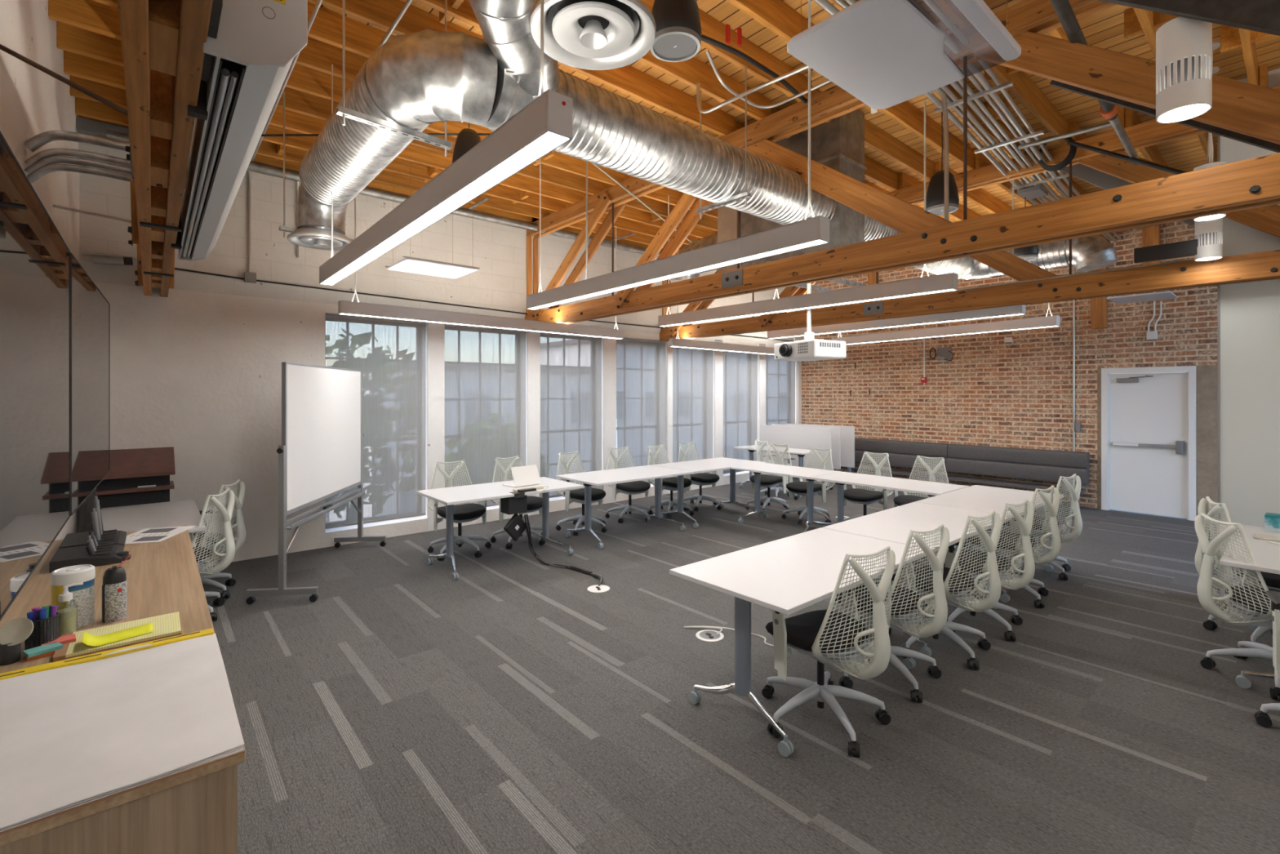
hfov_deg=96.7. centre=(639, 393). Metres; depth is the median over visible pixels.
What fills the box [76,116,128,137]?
channel
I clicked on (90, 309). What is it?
glass panel
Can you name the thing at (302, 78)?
joist
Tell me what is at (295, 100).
joist
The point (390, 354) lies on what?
window
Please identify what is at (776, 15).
joist
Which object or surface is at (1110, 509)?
trim
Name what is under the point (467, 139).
speaker
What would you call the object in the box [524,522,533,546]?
wrap
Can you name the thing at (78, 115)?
joist
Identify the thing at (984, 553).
seat cushion
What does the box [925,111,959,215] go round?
speaker
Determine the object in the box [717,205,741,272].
duct
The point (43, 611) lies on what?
marker
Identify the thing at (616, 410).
building
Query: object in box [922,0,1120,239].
conduit
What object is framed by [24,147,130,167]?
conduit
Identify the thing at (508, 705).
floor
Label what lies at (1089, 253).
air duct
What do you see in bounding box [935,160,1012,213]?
joist
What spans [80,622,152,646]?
sheet
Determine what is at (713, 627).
cord
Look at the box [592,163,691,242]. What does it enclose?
rod
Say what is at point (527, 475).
laptop
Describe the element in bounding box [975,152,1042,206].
joist
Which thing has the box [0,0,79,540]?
wall
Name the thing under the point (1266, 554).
conference table
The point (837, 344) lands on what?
vent grille
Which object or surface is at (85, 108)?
joist
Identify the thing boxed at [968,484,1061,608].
mesh office chair
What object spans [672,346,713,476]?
roller blind
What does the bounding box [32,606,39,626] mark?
marker
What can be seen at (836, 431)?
table
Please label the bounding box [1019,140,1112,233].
joist
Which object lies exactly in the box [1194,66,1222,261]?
pendant light
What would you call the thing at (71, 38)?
joist
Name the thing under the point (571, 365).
window
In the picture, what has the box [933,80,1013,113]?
clamp
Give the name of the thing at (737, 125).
joist
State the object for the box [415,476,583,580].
conference table
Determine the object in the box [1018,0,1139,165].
pipe
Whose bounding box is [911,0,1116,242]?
conduit
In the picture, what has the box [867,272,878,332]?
wall post
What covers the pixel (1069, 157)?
cable coil
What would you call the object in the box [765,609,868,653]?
seat cushion
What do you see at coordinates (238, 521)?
mesh office chair
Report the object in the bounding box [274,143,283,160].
board
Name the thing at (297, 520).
tray
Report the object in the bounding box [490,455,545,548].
mesh office chair
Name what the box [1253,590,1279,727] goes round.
mesh office chair
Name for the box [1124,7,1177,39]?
board
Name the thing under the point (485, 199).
strap
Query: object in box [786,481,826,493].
seat cushion
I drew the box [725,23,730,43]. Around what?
clip
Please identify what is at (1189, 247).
bar
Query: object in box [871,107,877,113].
box
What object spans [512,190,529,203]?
board
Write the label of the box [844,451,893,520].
mesh office chair
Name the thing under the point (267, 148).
joist
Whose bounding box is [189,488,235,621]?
mesh office chair
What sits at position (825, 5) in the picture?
conduit
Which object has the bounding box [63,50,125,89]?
joist
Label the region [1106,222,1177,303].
ceiling panel
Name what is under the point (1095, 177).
channel
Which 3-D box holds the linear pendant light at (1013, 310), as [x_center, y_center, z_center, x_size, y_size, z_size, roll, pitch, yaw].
[2.868,-1.565,6.998,0.089,1.530,3.245,0,0,-37]
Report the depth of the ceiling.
4.65 m
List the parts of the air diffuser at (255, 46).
plate, casing, plate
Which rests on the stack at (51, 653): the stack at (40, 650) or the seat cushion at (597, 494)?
the stack at (40, 650)
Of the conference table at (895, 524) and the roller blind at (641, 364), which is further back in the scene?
the roller blind at (641, 364)
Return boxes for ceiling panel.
[786,0,1021,109]
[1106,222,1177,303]
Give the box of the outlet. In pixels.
[705,632,713,638]
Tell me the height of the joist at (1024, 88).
0.205 m
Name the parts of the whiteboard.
pivot knob, post, board frame, post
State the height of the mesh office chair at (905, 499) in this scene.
0.952 m
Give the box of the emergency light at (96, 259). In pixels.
[92,255,133,265]
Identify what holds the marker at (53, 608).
in the pen cup
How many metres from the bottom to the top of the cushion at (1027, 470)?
0.240 m
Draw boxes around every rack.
[48,530,124,573]
[58,496,126,548]
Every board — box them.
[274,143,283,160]
[422,166,438,182]
[439,0,463,24]
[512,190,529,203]
[533,150,554,165]
[643,213,662,224]
[967,95,1009,128]
[984,66,1019,82]
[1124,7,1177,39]
[1220,24,1275,52]
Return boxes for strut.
[279,91,355,241]
[335,0,452,156]
[696,65,751,218]
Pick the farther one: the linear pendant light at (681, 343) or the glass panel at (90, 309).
the linear pendant light at (681, 343)
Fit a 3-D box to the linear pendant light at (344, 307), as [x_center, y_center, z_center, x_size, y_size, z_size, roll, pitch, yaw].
[-1.571,-1.550,6.725,3.646,1.560,0.088,0,0,-44]
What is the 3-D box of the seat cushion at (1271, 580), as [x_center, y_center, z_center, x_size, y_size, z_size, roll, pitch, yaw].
[4.347,1.260,3.856,0.450,0.089,0.490,0,0,29]
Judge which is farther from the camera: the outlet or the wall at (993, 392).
the wall at (993, 392)
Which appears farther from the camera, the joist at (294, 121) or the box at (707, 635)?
the joist at (294, 121)
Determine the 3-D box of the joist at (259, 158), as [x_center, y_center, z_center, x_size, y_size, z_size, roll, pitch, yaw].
[-2.980,-2.433,6.571,4.060,0.205,0.042,0,0,-41]
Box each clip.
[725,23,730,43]
[737,26,742,46]
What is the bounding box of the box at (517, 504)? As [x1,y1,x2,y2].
[500,491,527,515]
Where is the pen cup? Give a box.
[24,611,58,649]
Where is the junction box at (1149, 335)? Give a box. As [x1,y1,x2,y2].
[1146,331,1157,339]
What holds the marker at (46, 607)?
in the pen cup
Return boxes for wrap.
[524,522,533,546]
[569,565,592,575]
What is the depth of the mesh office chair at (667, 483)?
8.07 m
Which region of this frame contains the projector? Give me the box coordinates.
[773,283,846,361]
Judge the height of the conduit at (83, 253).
0.029 m
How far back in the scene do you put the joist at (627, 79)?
4.52 m
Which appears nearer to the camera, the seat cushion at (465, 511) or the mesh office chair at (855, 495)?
the seat cushion at (465, 511)
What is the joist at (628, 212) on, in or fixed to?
attached to the ceiling
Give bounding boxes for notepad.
[137,484,155,488]
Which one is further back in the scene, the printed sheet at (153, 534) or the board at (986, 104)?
the board at (986, 104)
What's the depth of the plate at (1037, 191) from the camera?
6.04 m
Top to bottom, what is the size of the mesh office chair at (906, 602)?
0.943 m
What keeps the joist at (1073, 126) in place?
attached to the ceiling
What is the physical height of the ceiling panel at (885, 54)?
1.030 m
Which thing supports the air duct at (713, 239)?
hanging from the ceiling
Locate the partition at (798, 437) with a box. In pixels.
[760,424,832,489]
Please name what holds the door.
in the wall at (993, 392)
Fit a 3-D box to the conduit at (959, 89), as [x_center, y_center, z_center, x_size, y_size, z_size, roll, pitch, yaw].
[3.652,-2.220,5.437,8.428,0.040,0.108,0,0,-43]
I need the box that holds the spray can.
[102,554,131,622]
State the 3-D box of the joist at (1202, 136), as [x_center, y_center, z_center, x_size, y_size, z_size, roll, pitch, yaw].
[6.107,-2.433,6.028,4.120,0.205,0.042,0,0,-41]
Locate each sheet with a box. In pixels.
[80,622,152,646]
[124,525,195,543]
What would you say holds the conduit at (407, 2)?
attached to the wall at (499, 251)
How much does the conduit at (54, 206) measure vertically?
0.047 m
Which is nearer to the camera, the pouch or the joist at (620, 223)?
the pouch
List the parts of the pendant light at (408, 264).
frame rail, white plate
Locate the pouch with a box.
[503,513,525,541]
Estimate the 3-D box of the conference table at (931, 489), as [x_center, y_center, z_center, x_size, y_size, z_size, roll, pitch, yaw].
[2.710,1.332,6.276,0.720,0.734,1.440,0,0,-41]
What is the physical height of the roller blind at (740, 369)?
2.346 m
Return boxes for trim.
[1097,364,1217,523]
[1110,509,1186,519]
[1217,134,1220,594]
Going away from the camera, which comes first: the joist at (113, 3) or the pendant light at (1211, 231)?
the joist at (113, 3)
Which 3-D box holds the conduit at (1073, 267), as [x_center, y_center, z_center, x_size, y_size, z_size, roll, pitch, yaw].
[6.573,-0.350,8.618,0.028,3.900,0.027,0,0,-41]
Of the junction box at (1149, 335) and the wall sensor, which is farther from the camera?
the wall sensor
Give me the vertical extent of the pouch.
0.272 m
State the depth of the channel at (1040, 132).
4.90 m
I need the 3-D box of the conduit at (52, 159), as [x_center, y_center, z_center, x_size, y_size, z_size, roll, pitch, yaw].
[-2.923,-1.167,2.970,0.414,0.127,0.043,0,0,-32]
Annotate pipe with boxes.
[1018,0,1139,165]
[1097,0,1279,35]
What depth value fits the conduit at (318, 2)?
4.65 m
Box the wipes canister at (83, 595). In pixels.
[49,564,95,628]
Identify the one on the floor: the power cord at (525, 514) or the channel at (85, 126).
the power cord at (525, 514)
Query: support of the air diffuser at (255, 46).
hanging from the roof truss at (162, 41)
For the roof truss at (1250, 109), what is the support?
attached to the wall at (499, 251)
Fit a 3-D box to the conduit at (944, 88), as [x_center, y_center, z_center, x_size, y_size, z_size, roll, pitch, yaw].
[3.616,-2.200,5.479,8.428,0.030,0.098,0,0,-43]
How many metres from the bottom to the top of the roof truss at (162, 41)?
1.422 m
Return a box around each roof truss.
[117,0,213,297]
[524,0,1279,324]
[659,85,1279,341]
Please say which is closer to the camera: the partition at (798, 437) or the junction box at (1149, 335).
the junction box at (1149, 335)
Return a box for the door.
[1101,365,1195,520]
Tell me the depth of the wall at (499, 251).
6.47 m
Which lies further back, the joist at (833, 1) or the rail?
the rail
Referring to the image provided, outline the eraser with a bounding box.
[323,504,332,509]
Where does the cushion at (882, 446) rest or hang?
on the sofa
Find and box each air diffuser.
[171,0,307,260]
[287,226,351,250]
[529,0,656,70]
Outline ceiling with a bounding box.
[307,0,1279,222]
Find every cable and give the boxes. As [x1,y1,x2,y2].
[701,34,807,103]
[1066,140,1186,174]
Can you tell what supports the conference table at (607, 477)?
on the floor
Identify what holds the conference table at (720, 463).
on the floor
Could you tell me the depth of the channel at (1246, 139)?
3.03 m
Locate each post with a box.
[86,487,96,531]
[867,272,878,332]
[1090,234,1107,328]
[1142,224,1159,265]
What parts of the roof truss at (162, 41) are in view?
gusset plate, gusset plate, tie rod, gusset plate, gusset plate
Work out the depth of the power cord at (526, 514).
5.65 m
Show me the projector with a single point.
(809, 348)
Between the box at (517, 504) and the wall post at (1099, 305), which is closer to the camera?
the box at (517, 504)
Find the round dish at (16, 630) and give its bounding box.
[0,617,33,645]
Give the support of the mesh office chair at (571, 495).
on the floor
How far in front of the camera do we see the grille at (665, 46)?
2.72 m
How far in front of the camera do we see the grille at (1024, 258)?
6.15 m
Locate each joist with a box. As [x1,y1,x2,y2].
[48,0,120,39]
[56,21,123,66]
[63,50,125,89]
[70,75,127,109]
[75,97,128,126]
[78,115,128,128]
[92,0,118,8]
[106,129,717,270]
[253,154,537,222]
[256,140,549,218]
[262,124,565,211]
[269,106,583,203]
[276,86,603,195]
[285,63,624,185]
[295,36,368,81]
[307,1,394,57]
[311,0,646,107]
[415,0,734,136]
[532,217,663,251]
[549,209,667,248]
[565,201,696,244]
[583,192,715,238]
[603,182,717,231]
[624,173,717,217]
[638,48,770,119]
[640,0,811,102]
[678,243,820,282]
[721,120,865,183]
[726,0,814,42]
[756,103,898,191]
[796,85,935,181]
[830,0,859,9]
[865,182,943,218]
[879,100,975,170]
[898,172,982,221]
[933,0,971,28]
[933,84,1019,158]
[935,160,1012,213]
[955,23,1069,144]
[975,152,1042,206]
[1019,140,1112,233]
[1048,26,1124,128]
[1069,120,1151,226]
[1124,107,1168,166]
[1133,7,1160,58]
[1196,132,1217,162]
[1238,27,1258,85]
[1258,63,1267,87]
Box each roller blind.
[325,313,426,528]
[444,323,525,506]
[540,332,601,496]
[616,337,666,481]
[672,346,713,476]
[723,351,757,471]
[765,354,795,425]
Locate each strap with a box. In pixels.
[467,197,489,209]
[611,232,635,240]
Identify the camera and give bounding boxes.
[928,346,953,361]
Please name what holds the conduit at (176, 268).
attached to the wall at (499, 251)
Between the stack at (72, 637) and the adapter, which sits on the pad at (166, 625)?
the stack at (72, 637)
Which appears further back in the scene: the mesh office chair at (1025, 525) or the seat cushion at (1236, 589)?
the mesh office chair at (1025, 525)
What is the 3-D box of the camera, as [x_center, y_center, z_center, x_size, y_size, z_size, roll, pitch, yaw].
[5.281,-0.695,10.019,0.185,0.251,0.408,0,0,-41]
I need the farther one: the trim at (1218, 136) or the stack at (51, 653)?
the trim at (1218, 136)
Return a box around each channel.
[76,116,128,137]
[200,0,222,82]
[1049,80,1279,152]
[1059,163,1194,226]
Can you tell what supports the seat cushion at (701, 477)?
on the mesh office chair at (704, 478)
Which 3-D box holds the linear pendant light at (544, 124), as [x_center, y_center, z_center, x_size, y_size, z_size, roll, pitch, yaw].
[-1.273,-1.565,2.963,0.089,1.530,3.183,0,0,-40]
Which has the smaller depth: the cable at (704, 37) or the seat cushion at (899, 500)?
the cable at (704, 37)
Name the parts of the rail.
rail, rail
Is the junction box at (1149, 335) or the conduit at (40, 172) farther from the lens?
the junction box at (1149, 335)
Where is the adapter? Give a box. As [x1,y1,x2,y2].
[517,487,536,492]
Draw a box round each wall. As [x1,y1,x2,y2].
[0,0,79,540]
[79,142,804,344]
[80,282,801,564]
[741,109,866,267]
[801,221,1217,508]
[1220,67,1279,602]
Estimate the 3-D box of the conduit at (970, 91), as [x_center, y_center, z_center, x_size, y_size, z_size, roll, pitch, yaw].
[3.687,-2.200,5.396,8.428,0.030,0.098,0,0,-43]
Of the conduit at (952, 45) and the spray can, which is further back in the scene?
the conduit at (952, 45)
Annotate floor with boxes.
[202,476,1279,853]
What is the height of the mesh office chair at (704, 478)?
0.943 m
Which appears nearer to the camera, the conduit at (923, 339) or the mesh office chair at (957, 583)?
the mesh office chair at (957, 583)
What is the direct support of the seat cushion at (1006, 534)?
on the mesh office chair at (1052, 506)
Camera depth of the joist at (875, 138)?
5.64 m
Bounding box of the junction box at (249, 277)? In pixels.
[244,271,256,283]
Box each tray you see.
[48,544,124,573]
[58,530,126,548]
[286,488,364,529]
[1253,533,1279,541]
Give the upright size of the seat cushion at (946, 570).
0.089 m
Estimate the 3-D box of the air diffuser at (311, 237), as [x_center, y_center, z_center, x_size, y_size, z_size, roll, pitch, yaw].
[-2.517,-1.234,4.493,0.460,0.132,0.460,0,0,-41]
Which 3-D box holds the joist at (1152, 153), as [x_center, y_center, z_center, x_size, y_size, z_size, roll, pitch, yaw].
[5.847,-2.433,6.332,4.120,0.205,0.042,0,0,-41]
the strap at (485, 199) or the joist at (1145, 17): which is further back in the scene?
the strap at (485, 199)
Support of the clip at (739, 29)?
attached to the cable at (704, 37)
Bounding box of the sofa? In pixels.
[840,437,1089,507]
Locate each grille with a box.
[653,34,696,58]
[798,342,807,353]
[819,342,839,347]
[928,207,955,213]
[1021,257,1035,260]
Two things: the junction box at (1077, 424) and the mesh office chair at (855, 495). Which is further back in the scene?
the junction box at (1077, 424)
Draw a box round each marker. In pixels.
[26,611,38,647]
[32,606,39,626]
[36,608,39,644]
[40,608,46,644]
[43,606,49,639]
[48,604,57,639]
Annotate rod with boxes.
[0,44,128,115]
[261,133,490,136]
[586,160,587,279]
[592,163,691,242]
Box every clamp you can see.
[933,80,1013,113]
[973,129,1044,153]
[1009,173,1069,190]
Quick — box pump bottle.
[57,582,83,636]
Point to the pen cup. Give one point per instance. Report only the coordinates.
(55, 634)
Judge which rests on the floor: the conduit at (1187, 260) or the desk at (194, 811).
the desk at (194, 811)
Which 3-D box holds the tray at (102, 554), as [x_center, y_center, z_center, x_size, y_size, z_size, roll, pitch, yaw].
[-2.704,0.795,2.793,0.245,0.050,0.300,0,0,-41]
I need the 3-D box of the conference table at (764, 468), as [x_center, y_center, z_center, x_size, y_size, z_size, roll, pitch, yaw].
[1.848,1.332,7.282,0.720,0.734,1.200,0,0,-41]
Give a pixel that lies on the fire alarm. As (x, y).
(923, 380)
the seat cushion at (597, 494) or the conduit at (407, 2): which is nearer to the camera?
the conduit at (407, 2)
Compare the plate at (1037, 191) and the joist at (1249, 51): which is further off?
the plate at (1037, 191)
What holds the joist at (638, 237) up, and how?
attached to the ceiling
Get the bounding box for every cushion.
[437,503,485,519]
[527,495,542,510]
[564,488,605,500]
[616,480,650,492]
[662,476,691,487]
[690,472,719,482]
[749,474,782,484]
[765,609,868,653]
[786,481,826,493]
[831,582,923,615]
[844,488,883,501]
[854,437,950,457]
[854,449,948,471]
[891,564,973,591]
[893,494,927,506]
[943,549,1008,573]
[946,457,1089,485]
[947,444,1089,468]
[968,531,1035,550]
[1003,515,1060,529]
[1225,586,1279,613]
[1230,566,1279,587]
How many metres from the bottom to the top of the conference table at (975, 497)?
0.734 m
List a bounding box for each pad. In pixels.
[0,627,244,835]
[52,611,182,662]
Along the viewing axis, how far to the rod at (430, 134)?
4.70 m
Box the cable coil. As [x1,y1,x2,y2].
[1038,136,1076,171]
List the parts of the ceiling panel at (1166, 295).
white plate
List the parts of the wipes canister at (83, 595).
lid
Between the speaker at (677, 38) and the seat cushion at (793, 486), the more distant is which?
the seat cushion at (793, 486)
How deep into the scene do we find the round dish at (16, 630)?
1.75 m
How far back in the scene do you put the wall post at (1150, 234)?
7.90 m
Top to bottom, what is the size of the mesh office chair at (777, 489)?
0.943 m
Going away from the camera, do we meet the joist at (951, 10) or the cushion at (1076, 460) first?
the joist at (951, 10)
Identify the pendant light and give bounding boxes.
[319,0,572,285]
[337,195,623,338]
[385,155,479,278]
[525,0,829,310]
[657,101,957,326]
[669,250,795,355]
[767,179,1025,338]
[831,198,1059,344]
[1155,16,1212,123]
[1193,41,1226,221]
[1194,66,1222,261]
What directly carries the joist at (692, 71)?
attached to the ceiling
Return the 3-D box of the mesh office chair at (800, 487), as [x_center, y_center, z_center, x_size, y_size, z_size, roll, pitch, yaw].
[2.305,1.229,7.667,0.724,0.943,0.626,0,0,-39]
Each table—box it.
[100,498,205,533]
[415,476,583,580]
[555,465,693,549]
[650,457,767,528]
[669,527,924,756]
[729,462,840,532]
[733,444,822,497]
[771,423,840,486]
[785,422,854,472]
[809,471,968,564]
[822,502,1012,656]
[915,484,1063,602]
[1219,524,1279,688]
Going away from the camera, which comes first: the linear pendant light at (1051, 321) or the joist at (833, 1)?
the joist at (833, 1)
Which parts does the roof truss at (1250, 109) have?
wall post, tie rod, gusset plate, tie rod, tie rod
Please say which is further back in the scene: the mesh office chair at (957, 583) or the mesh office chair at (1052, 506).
the mesh office chair at (1052, 506)
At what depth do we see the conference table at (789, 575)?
3.04 m
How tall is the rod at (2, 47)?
0.367 m
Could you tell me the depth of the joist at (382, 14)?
3.63 m
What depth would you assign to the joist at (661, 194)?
6.94 m
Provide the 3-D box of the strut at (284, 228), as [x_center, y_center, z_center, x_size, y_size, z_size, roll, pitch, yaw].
[-2.570,-1.770,4.586,0.042,1.120,0.584,0,0,42]
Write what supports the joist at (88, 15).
attached to the ceiling
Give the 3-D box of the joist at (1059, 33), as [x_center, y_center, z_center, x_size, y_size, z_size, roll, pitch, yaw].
[3.326,-2.433,4.234,2.640,0.205,0.042,0,0,-41]
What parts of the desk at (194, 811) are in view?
panel, lens cap base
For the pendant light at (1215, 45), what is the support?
hanging from the ceiling
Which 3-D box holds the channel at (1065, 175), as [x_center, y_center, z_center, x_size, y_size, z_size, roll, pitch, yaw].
[4.105,-2.175,5.845,0.040,0.020,0.520,0,0,-41]
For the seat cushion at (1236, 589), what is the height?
0.089 m
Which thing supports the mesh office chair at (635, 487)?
on the floor
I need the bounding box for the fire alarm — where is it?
[920,377,927,382]
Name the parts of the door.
closer arm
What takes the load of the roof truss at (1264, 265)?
attached to the wall at (1250, 312)
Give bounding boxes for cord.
[524,514,600,586]
[524,514,601,582]
[525,514,602,584]
[527,514,603,586]
[528,485,548,495]
[684,626,773,646]
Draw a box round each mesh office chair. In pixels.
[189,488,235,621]
[193,479,245,599]
[427,460,491,560]
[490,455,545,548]
[555,450,607,535]
[604,446,652,523]
[647,444,693,518]
[678,441,721,511]
[745,442,791,513]
[754,439,798,500]
[761,545,895,756]
[782,447,835,524]
[831,523,949,702]
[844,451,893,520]
[888,510,1000,670]
[893,455,948,506]
[922,498,1035,641]
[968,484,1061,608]
[995,473,1082,580]
[1194,496,1279,648]
[1194,512,1279,699]
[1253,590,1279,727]
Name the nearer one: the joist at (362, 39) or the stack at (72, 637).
the stack at (72, 637)
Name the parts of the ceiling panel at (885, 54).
rail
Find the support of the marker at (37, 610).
in the pen cup
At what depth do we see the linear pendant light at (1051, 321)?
7.65 m
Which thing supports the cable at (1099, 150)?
hanging from the joist at (1024, 88)
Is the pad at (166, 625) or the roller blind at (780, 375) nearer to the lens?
the pad at (166, 625)
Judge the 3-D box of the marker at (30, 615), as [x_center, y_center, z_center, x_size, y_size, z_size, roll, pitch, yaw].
[-1.938,0.756,1.816,0.015,0.122,0.029,0,0,21]
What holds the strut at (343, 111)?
attached to the air duct at (414, 81)
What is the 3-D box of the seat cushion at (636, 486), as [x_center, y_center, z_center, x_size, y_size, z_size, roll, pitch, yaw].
[-0.119,1.260,7.744,0.490,0.089,0.450,0,0,-33]
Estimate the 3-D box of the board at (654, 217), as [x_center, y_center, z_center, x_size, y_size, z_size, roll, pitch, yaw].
[0.178,-2.447,7.788,0.038,0.175,0.354,0,0,-41]
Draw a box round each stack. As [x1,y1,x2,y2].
[22,641,62,657]
[24,650,55,661]
[41,633,75,645]
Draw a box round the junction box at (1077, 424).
[1075,421,1080,431]
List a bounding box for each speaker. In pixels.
[452,123,480,163]
[650,0,702,62]
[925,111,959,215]
[1011,186,1039,261]
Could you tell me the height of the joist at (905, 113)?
0.205 m
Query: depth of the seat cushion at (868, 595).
3.36 m
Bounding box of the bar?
[1133,238,1204,263]
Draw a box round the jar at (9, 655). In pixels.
[0,642,21,666]
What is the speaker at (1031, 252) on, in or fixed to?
hanging from the joist at (1076, 186)
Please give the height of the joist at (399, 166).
0.205 m
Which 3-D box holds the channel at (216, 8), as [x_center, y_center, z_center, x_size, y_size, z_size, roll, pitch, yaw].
[-1.171,-1.000,1.532,0.043,0.120,0.450,0,0,-41]
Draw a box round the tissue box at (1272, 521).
[1264,512,1279,533]
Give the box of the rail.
[733,260,866,291]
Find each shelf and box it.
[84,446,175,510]
[84,480,174,500]
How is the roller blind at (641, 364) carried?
attached to the wall at (197, 374)
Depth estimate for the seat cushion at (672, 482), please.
7.96 m
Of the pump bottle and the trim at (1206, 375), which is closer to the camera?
the pump bottle
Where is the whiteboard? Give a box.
[245,361,386,604]
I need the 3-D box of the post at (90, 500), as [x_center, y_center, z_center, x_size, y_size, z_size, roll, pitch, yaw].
[-3.283,1.085,3.403,0.040,1.270,0.060,0,0,-41]
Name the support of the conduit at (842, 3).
attached to the roof truss at (1264, 265)
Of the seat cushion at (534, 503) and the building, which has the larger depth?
the building
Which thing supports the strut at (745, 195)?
hanging from the joist at (692, 71)
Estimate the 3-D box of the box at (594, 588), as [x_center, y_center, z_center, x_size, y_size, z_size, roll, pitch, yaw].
[-0.361,1.692,4.957,0.196,0.013,0.196,0,0,-41]
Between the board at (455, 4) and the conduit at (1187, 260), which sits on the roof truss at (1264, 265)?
the conduit at (1187, 260)
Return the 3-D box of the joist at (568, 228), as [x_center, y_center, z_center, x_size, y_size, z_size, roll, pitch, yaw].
[-0.496,-2.433,8.698,2.640,0.205,0.042,0,0,-41]
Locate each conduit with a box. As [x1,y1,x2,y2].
[24,129,130,152]
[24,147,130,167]
[24,155,131,174]
[26,163,133,183]
[53,204,131,222]
[81,251,137,260]
[174,267,793,342]
[247,0,322,271]
[296,0,413,257]
[696,64,808,113]
[706,50,831,108]
[813,0,1039,204]
[834,0,1045,203]
[844,0,1049,202]
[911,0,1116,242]
[914,257,1194,296]
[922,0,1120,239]
[923,338,924,377]
[931,88,948,220]
[943,43,1111,241]
[950,80,1057,200]
[957,79,1100,235]
[1072,265,1075,451]
[1147,302,1155,331]
[1154,301,1162,331]
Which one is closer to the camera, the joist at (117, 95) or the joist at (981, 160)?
the joist at (117, 95)
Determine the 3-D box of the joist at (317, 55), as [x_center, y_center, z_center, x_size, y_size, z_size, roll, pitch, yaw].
[-1.470,-2.433,4.807,4.060,0.205,0.042,0,0,-41]
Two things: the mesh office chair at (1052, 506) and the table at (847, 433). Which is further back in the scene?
the table at (847, 433)
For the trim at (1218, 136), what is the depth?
4.67 m
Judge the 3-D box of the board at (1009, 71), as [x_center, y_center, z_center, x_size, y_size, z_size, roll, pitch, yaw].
[2.736,-2.447,4.185,0.038,0.175,0.354,0,0,-41]
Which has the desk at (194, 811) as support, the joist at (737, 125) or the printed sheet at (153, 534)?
the printed sheet at (153, 534)
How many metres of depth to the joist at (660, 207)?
7.37 m
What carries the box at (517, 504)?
attached to the conference table at (449, 496)
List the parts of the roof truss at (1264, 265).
wall post, gusset plate, tie rod, tie rod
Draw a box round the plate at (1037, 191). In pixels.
[1017,185,1048,199]
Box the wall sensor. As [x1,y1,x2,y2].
[1004,337,1012,342]
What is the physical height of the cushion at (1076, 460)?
0.230 m
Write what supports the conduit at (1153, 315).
attached to the wall at (993, 392)
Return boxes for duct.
[296,0,835,235]
[669,233,717,281]
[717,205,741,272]
[864,214,1118,279]
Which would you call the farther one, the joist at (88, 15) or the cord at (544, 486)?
the cord at (544, 486)
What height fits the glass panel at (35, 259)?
1.100 m
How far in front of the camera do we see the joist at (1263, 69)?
4.39 m
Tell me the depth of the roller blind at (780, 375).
11.89 m
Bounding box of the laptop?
[502,464,541,487]
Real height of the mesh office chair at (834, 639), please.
0.943 m
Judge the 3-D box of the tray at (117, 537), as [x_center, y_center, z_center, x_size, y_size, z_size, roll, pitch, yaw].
[-2.945,0.795,3.074,0.245,0.050,0.360,0,0,-41]
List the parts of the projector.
len glass, mount plate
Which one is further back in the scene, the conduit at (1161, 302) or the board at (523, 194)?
the conduit at (1161, 302)
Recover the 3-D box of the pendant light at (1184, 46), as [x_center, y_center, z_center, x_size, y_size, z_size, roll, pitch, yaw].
[2.482,-1.907,2.599,0.186,1.255,0.186,0,0,-41]
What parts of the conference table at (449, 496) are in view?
power strip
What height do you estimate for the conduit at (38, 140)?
0.136 m
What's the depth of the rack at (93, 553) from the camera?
2.73 m
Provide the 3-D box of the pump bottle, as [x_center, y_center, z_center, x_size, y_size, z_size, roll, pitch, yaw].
[-1.949,0.734,1.935,0.058,0.172,0.065,0,0,7]
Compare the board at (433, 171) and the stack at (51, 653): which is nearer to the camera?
the stack at (51, 653)
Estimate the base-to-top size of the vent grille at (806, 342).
0.097 m
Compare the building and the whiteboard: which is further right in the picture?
the building
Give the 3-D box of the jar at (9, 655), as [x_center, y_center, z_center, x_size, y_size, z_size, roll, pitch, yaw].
[-1.929,0.789,1.738,0.052,0.062,0.052,0,0,-41]
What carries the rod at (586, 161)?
hanging from the ceiling
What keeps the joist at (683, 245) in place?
attached to the ceiling
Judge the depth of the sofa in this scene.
9.31 m
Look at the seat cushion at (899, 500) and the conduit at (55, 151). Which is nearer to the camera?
the conduit at (55, 151)
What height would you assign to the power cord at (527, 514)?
0.501 m
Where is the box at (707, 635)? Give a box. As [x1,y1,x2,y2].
[695,629,724,641]
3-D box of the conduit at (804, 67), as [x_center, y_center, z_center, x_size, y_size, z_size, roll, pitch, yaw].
[0.858,-2.194,3.835,1.219,0.252,0.053,0,0,44]
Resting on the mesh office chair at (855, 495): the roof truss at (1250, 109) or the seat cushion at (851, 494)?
the seat cushion at (851, 494)
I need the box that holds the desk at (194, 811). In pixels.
[0,524,244,853]
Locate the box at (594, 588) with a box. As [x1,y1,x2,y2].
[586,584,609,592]

